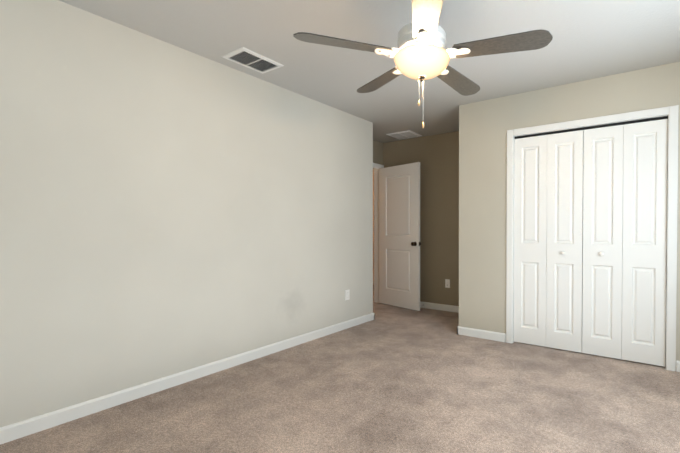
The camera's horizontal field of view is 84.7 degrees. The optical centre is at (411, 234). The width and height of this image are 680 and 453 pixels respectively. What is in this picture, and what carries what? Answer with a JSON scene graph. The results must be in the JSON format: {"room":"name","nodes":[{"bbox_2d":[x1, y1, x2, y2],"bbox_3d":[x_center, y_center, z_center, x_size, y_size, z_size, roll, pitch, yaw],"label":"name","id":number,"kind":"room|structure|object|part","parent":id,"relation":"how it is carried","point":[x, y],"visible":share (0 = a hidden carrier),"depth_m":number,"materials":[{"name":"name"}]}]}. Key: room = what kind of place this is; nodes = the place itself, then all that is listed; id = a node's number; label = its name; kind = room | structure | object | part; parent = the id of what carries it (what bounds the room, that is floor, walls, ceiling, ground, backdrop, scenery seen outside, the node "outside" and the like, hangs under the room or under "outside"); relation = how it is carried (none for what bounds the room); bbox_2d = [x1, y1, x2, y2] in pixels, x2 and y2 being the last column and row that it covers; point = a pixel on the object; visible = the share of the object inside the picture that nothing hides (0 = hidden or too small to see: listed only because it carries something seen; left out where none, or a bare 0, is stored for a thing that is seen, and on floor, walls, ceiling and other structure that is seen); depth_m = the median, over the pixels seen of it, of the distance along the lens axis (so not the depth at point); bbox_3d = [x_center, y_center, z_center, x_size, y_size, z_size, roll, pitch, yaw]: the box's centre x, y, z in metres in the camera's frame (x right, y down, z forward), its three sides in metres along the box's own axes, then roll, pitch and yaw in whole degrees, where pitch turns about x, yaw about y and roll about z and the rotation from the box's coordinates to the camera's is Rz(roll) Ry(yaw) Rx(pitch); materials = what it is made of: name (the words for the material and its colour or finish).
{"room":"empty bedroom","nodes":[
{"label":"empty bedroom","id":0,"kind":"room"},
{"bbox_2d":[0,0,372,426],"bbox_3d":[-1.874,-0.137,2.989,0.660,2.450,4.133,1,1,33],"label":"wall","id":1,"kind":"structure","parent":0,"point":[167,209],"depth_m":2.51,"materials":[{"name":"paint"}]},
{"bbox_2d":[0,313,374,444],"bbox_3d":[-1.554,1.047,2.883,0.014,0.085,4.027,1,1,33],"label":"baseboard","id":2,"kind":"structure","parent":1,"relation":"attached to","point":[20,429],"depth_m":2.51,"materials":[{"name":"white wood"}]},
{"bbox_2d":[345,289,349,299],"bbox_3d":[-0.734,0.690,4.169,0.010,0.115,0.070,1,1,33],"label":"outlet","id":3,"kind":"object","parent":1,"relation":"attached to","point":[347,294],"visible":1,"depth_m":4.17,"materials":[{"name":"white plastic"}]},
{"bbox_2d":[0,285,679,452],"bbox_3d":[-0.051,1.129,3.587,5.770,0.100,7.070,1,1,33],"label":"floor","id":4,"kind":"structure","parent":0,"point":[391,379],"depth_m":2.36,"materials":[{"name":"carpet"}]},
{"bbox_2d":[59,0,679,142],"bbox_3d":[-0.051,-1.421,3.548,5.770,0.100,7.070,1,1,33],"label":"ceiling","id":5,"kind":"structure","parent":0,"point":[592,39],"depth_m":2.56,"materials":[{"name":"white paint"}]},
{"bbox_2d":[221,47,283,73],"bbox_3d":[-1.240,-1.355,2.867,0.275,0.016,0.360,1,1,33],"label":"ceiling vent","id":6,"kind":"object","parent":5,"relation":"in","point":[248,58],"visible":0.98,"depth_m":2.84,"materials":[{"name":"white metal"}]},
{"bbox_2d":[386,130,421,138],"bbox_3d":[-0.104,-1.389,5.119,0.385,0.013,0.335,1,1,33],"label":"ceiling vent","id":7,"kind":"object","parent":5,"relation":"in","point":[404,134],"visible":1,"depth_m":5.08,"materials":[{"name":"white metal"}]},
{"bbox_2d":[293,0,552,127],"bbox_3d":[0.089,-0.973,2.026,1.270,0.749,1.229,1,1,33],"label":"fan","id":8,"kind":"object","parent":5,"relation":"hanging from","point":[421,53],"visible":1,"depth_m":1.88,"materials":[{"name":"wood"}]},
{"bbox_3d":[0.055,-0.911,1.989,0.306,0.106,0.306,1,1,33],"label":"lamp shade","id":9,"kind":"part","parent":8,"relation":"part of","materials":[{"name":"white glass"}]},
{"bbox_2d":[373,170,373,284],"bbox_3d":[-1.538,-0.189,6.338,0.120,2.450,4.000,1,1,33],"label":"wall","id":10,"kind":"structure","parent":0,"point":[373,227],"depth_m":7.42,"materials":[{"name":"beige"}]},
{"bbox_2d":[373,140,382,164],"bbox_3d":[-0.708,-0.173,5.317,0.120,2.450,1.047,1,1,33],"label":"wall","id":11,"kind":"structure","parent":0,"point":[377,152],"depth_m":5.49,"materials":[{"name":"paint"}]},
{"bbox_2d":[373,163,383,302],"bbox_3d":[-0.740,-0.001,5.269,0.150,2.107,0.926,1,1,33],"label":"door frame","id":12,"kind":"structure","parent":11,"relation":"attached to","point":[376,167],"depth_m":5.61,"materials":[{"name":"white wood"}]},
{"bbox_2d":[379,162,420,310],"bbox_3d":[-0.200,0.026,5.252,0.814,2.030,0.254,1,1,33],"label":"entry door","id":13,"kind":"structure","parent":11,"relation":"in","point":[399,236],"depth_m":5.23,"materials":[{"name":"painted wood"},{"name":"dark metal"}]},
{"bbox_2d":[383,131,458,305],"bbox_3d":[0.366,-0.171,5.182,1.835,2.450,0.120,1,1,33],"label":"wall","id":14,"kind":"structure","parent":0,"point":[436,156],"depth_m":5.12,"materials":[{"name":"paint"}]},
{"bbox_2d":[420,301,458,312],"bbox_3d":[0.279,1.012,5.176,1.715,0.085,0.014,1,1,33],"label":"baseboard","id":15,"kind":"structure","parent":14,"relation":"attached to","point":[443,307],"depth_m":5.09,"materials":[{"name":"white wood"}]},
{"bbox_2d":[445,279,449,287],"bbox_3d":[0.494,0.676,5.038,0.070,0.115,0.010,1,1,33],"label":"outlet","id":16,"kind":"object","parent":14,"relation":"attached to","point":[447,283],"visible":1,"depth_m":5.03,"materials":[{"name":"white plastic"}]},
{"bbox_2d":[459,62,679,360],"bbox_3d":[1.637,-0.142,3.270,2.605,2.450,0.120,1,1,33],"label":"wall","id":17,"kind":"structure","parent":0,"point":[485,126],"depth_m":3.68,"materials":[{"name":"paint"}]},
{"bbox_2d":[457,326,505,341],"bbox_3d":[0.732,1.033,3.786,0.493,0.085,0.014,1,1,33],"label":"baseboard","id":18,"kind":"structure","parent":17,"relation":"attached to","point":[490,335],"depth_m":3.78,"materials":[{"name":"white wood"}]},
{"bbox_2d":[514,116,667,366],"bbox_3d":[1.538,0.055,3.291,1.244,2.032,0.067,1,1,33],"label":"bifold closet door","id":19,"kind":"structure","parent":17,"relation":"in","point":[591,212],"depth_m":3.25,"materials":[{"name":"white wood"}]},
{"bbox_2d":[506,105,678,370],"bbox_3d":[1.554,0.028,3.316,1.376,2.109,0.136,1,1,33],"label":"trim","id":20,"kind":"structure","parent":17,"relation":"attached to","point":[671,112],"depth_m":2.98,"materials":[{"name":"white wood"}]},
{"bbox_2d":[676,360,679,371],"bbox_3d":[2.338,1.049,2.761,0.553,0.085,0.014,1,1,33],"label":"baseboard","id":21,"kind":"structure","parent":17,"relation":"attached to","point":[677,362],"depth_m":2.90,"materials":[{"name":"white wood"}]}
]}

